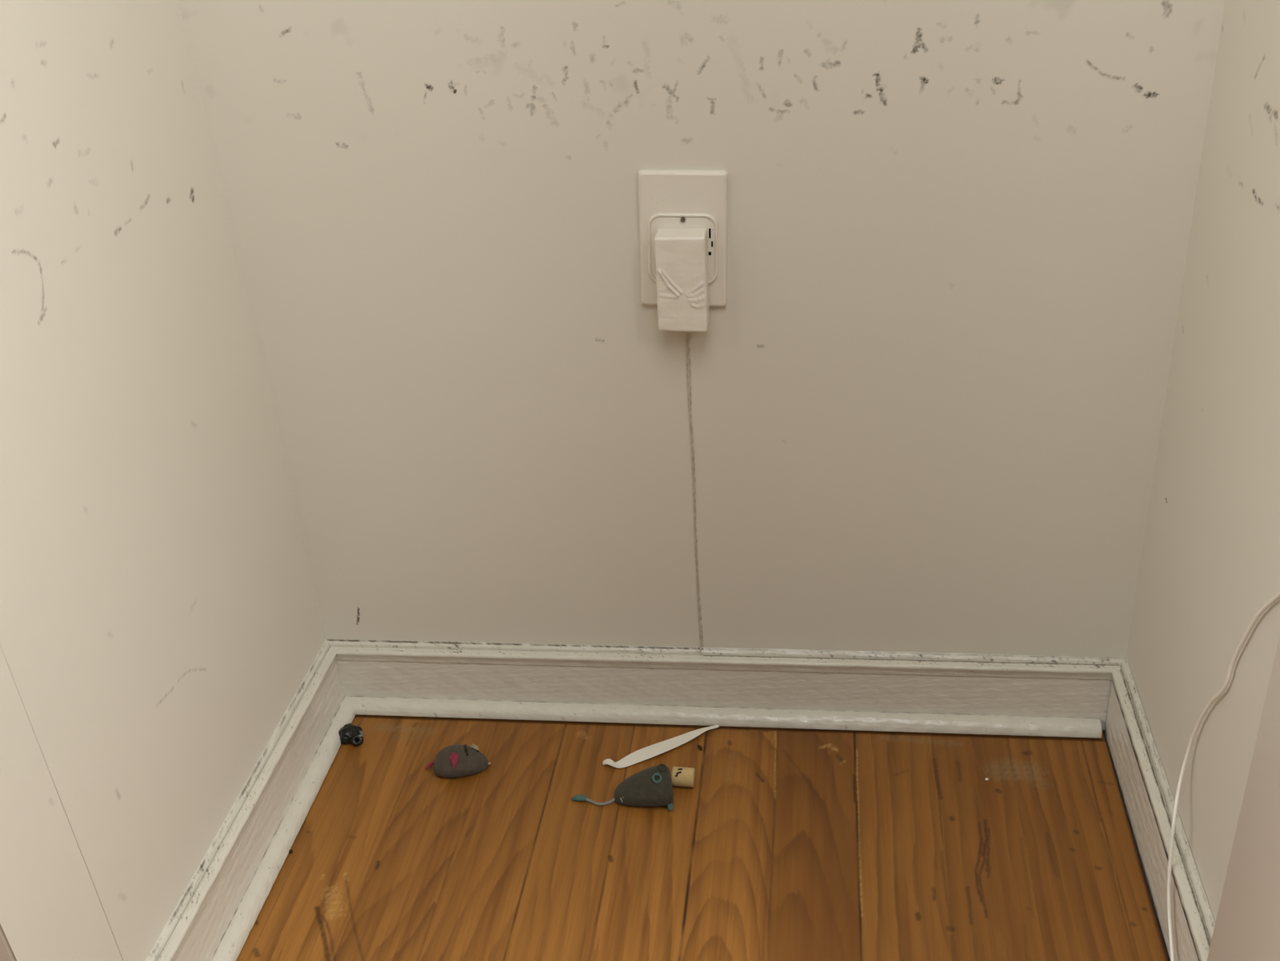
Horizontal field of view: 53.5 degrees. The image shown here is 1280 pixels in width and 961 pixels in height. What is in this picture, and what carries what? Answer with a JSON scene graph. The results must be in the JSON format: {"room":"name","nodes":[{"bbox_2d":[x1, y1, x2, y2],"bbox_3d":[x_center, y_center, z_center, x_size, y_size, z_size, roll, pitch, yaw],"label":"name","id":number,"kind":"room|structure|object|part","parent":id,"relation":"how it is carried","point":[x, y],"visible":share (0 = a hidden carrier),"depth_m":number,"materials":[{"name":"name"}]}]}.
{"room":"closet","nodes":[
{"label":"closet","id":0,"kind":"room"},
{"bbox_2d":[0,645,123,960],"bbox_3d":[-1.045,-0.583,0.443,1.200,2.418,0.100,0,30,8],"label":"wall","id":1,"kind":"structure","parent":0,"point":[7,953],"depth_m":0.80,"materials":[{"name":"paint"}]},
{"bbox_2d":[0,0,325,960],"bbox_3d":[-0.420,-0.702,0.573,0.001,2.420,0.426,0,30,8],"label":"wall","id":2,"kind":"structure","parent":0,"point":[161,620],"depth_m":0.93,"materials":[{"name":"paint"}]},
{"bbox_2d":[0,645,123,960],"bbox_3d":[-0.451,-0.575,0.352,0.001,2.420,0.084,0,30,8],"label":"trim","id":3,"kind":"structure","parent":2,"relation":"attached to","point":[51,908],"depth_m":0.82,"materials":[{"name":"paint"}]},
{"bbox_2d":[145,639,355,960],"bbox_3d":[-0.337,0.321,1.097,0.027,0.080,0.508,0,30,8],"label":"baseboard","id":4,"kind":"structure","parent":2,"relation":"attached to","point":[217,912],"depth_m":1.12,"materials":[{"name":"paint"}]},
{"bbox_3d":[-0.330,0.351,1.107,0.017,0.013,0.498,0,30,8],"label":"shoe moulding","id":5,"kind":"part","parent":4,"relation":"part of","materials":[{"name":"paint"}]},
{"bbox_2d":[178,0,1225,733],"bbox_3d":[-0.006,-0.803,0.699,0.788,2.420,0.001,0,30,8],"label":"wall","id":6,"kind":"structure","parent":0,"point":[927,390],"depth_m":1.07,"materials":[{"name":"paint"}]},
{"bbox_2d":[638,170,727,306],"bbox_3d":[0.035,-0.196,1.037,0.076,0.117,0.009,0,30,8],"label":"outlet plate","id":7,"kind":"object","parent":6,"relation":"attached to","point":[667,198],"visible":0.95,"depth_m":1.02,"materials":[{"name":"plastic"}]},
{"bbox_2d":[647,212,718,284],"bbox_3d":[0.035,-0.189,1.038,0.059,0.061,0.003,0,30,8],"label":"socket","id":8,"kind":"object","parent":7,"relation":"attached to","point":[709,221],"depth_m":1.03,"materials":[{"name":"white plastic"}]},
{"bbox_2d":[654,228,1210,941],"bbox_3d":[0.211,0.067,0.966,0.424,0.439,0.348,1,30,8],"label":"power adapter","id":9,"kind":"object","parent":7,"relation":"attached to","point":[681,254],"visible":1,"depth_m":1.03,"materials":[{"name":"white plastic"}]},
{"bbox_2d":[326,639,1124,738],"bbox_3d":[0.068,0.204,1.250,0.783,0.080,0.027,0,30,8],"label":"baseboard","id":10,"kind":"structure","parent":6,"relation":"attached to","point":[911,692],"depth_m":1.25,"materials":[{"name":"paint"}]},
{"bbox_3d":[0.065,0.234,1.262,0.754,0.013,0.017,0,30,8],"label":"shoe moulding","id":11,"kind":"part","parent":10,"relation":"part of","materials":[{"name":"paint"}]},
{"bbox_3d":[0.067,0.175,1.241,0.783,0.020,0.015,0,30,8],"label":"cap moulding","id":12,"kind":"part","parent":10,"relation":"part of","materials":[{"name":"paint"}]},
{"bbox_2d":[236,714,1169,960],"bbox_3d":[-0.134,1.025,-0.100,0.767,0.001,3.189,0,30,8],"label":"floor","id":13,"kind":"structure","parent":0,"point":[785,844],"depth_m":1.11,"materials":[{"name":"brown wood"}]},
{"bbox_2d":[338,723,363,745],"bbox_3d":[-0.290,0.254,1.273,0.029,0.015,0.024,0,30,8],"label":"scrap","id":14,"kind":"object","parent":13,"relation":"on","point":[349,733],"visible":1,"depth_m":1.27,"materials":[{"name":"black"}]},
{"bbox_2d":[425,743,490,777],"bbox_3d":[-0.176,0.268,1.224,0.048,0.023,0.048,23,39,39],"label":"mouse","id":15,"kind":"object","parent":13,"relation":"on","point":[456,760],"visible":1,"depth_m":1.22,"materials":[{"name":"grey fabric"}]},
{"bbox_2d":[571,763,673,809],"bbox_3d":[-0.017,0.282,1.172,0.096,0.029,0.049,-5,29,-2],"label":"mouse","id":16,"kind":"object","parent":13,"relation":"on","point":[652,786],"visible":1,"depth_m":1.16,"materials":[{"name":"grey fabric"}]},
{"bbox_2d":[602,724,719,767],"bbox_3d":[0.023,0.259,1.232,0.123,0.006,0.017,-15,31,-19],"label":"paper strip","id":17,"kind":"object","parent":13,"relation":"on","point":[648,752],"visible":1,"depth_m":1.23,"materials":[{"name":"white paper"}]},
{"bbox_2d":[670,765,695,787],"bbox_3d":[0.040,0.276,1.185,0.021,0.019,0.018,2,30,11],"label":"cork","id":18,"kind":"object","parent":13,"relation":"on","point":[681,776],"visible":0.99,"depth_m":1.18,"materials":[{"name":"beige wood"}]},
{"bbox_2d":[1166,592,1279,960],"bbox_3d":[0.337,0.193,0.683,0.061,0.623,0.503,8,31,20],"label":"loose cable","id":19,"kind":"object","parent":13,"relation":"on","point":[1277,597],"visible":1,"depth_m":0.96,"materials":[{"name":"white plastic"}]},
{"bbox_2d":[1119,0,1279,960],"bbox_3d":[0.351,-0.677,0.426,0.001,2.420,0.511,0,30,8],"label":"wall","id":20,"kind":"structure","parent":0,"point":[1210,559],"depth_m":0.90,"materials":[{"name":"paint"}]},
{"bbox_2d":[1104,657,1214,960],"bbox_3d":[0.429,0.292,1.063,0.016,0.095,0.347,0,30,8],"label":"baseboard","id":21,"kind":"structure","parent":20,"relation":"attached to","point":[1154,862],"depth_m":1.04,"materials":[{"name":"paint"}]},
{"bbox_3d":[0.888,-0.574,0.169,1.096,2.418,0.100,0,30,8],"label":"wall","id":22,"kind":"structure","parent":0,"visible":0},
{"bbox_2d":[1206,635,1279,960],"bbox_3d":[0.332,-0.591,0.275,0.035,2.418,0.160,0,30,8],"label":"trim","id":23,"kind":"structure","parent":22,"relation":"attached to","point":[1247,927],"depth_m":0.78,"materials":[{"name":"paint"}]}
]}

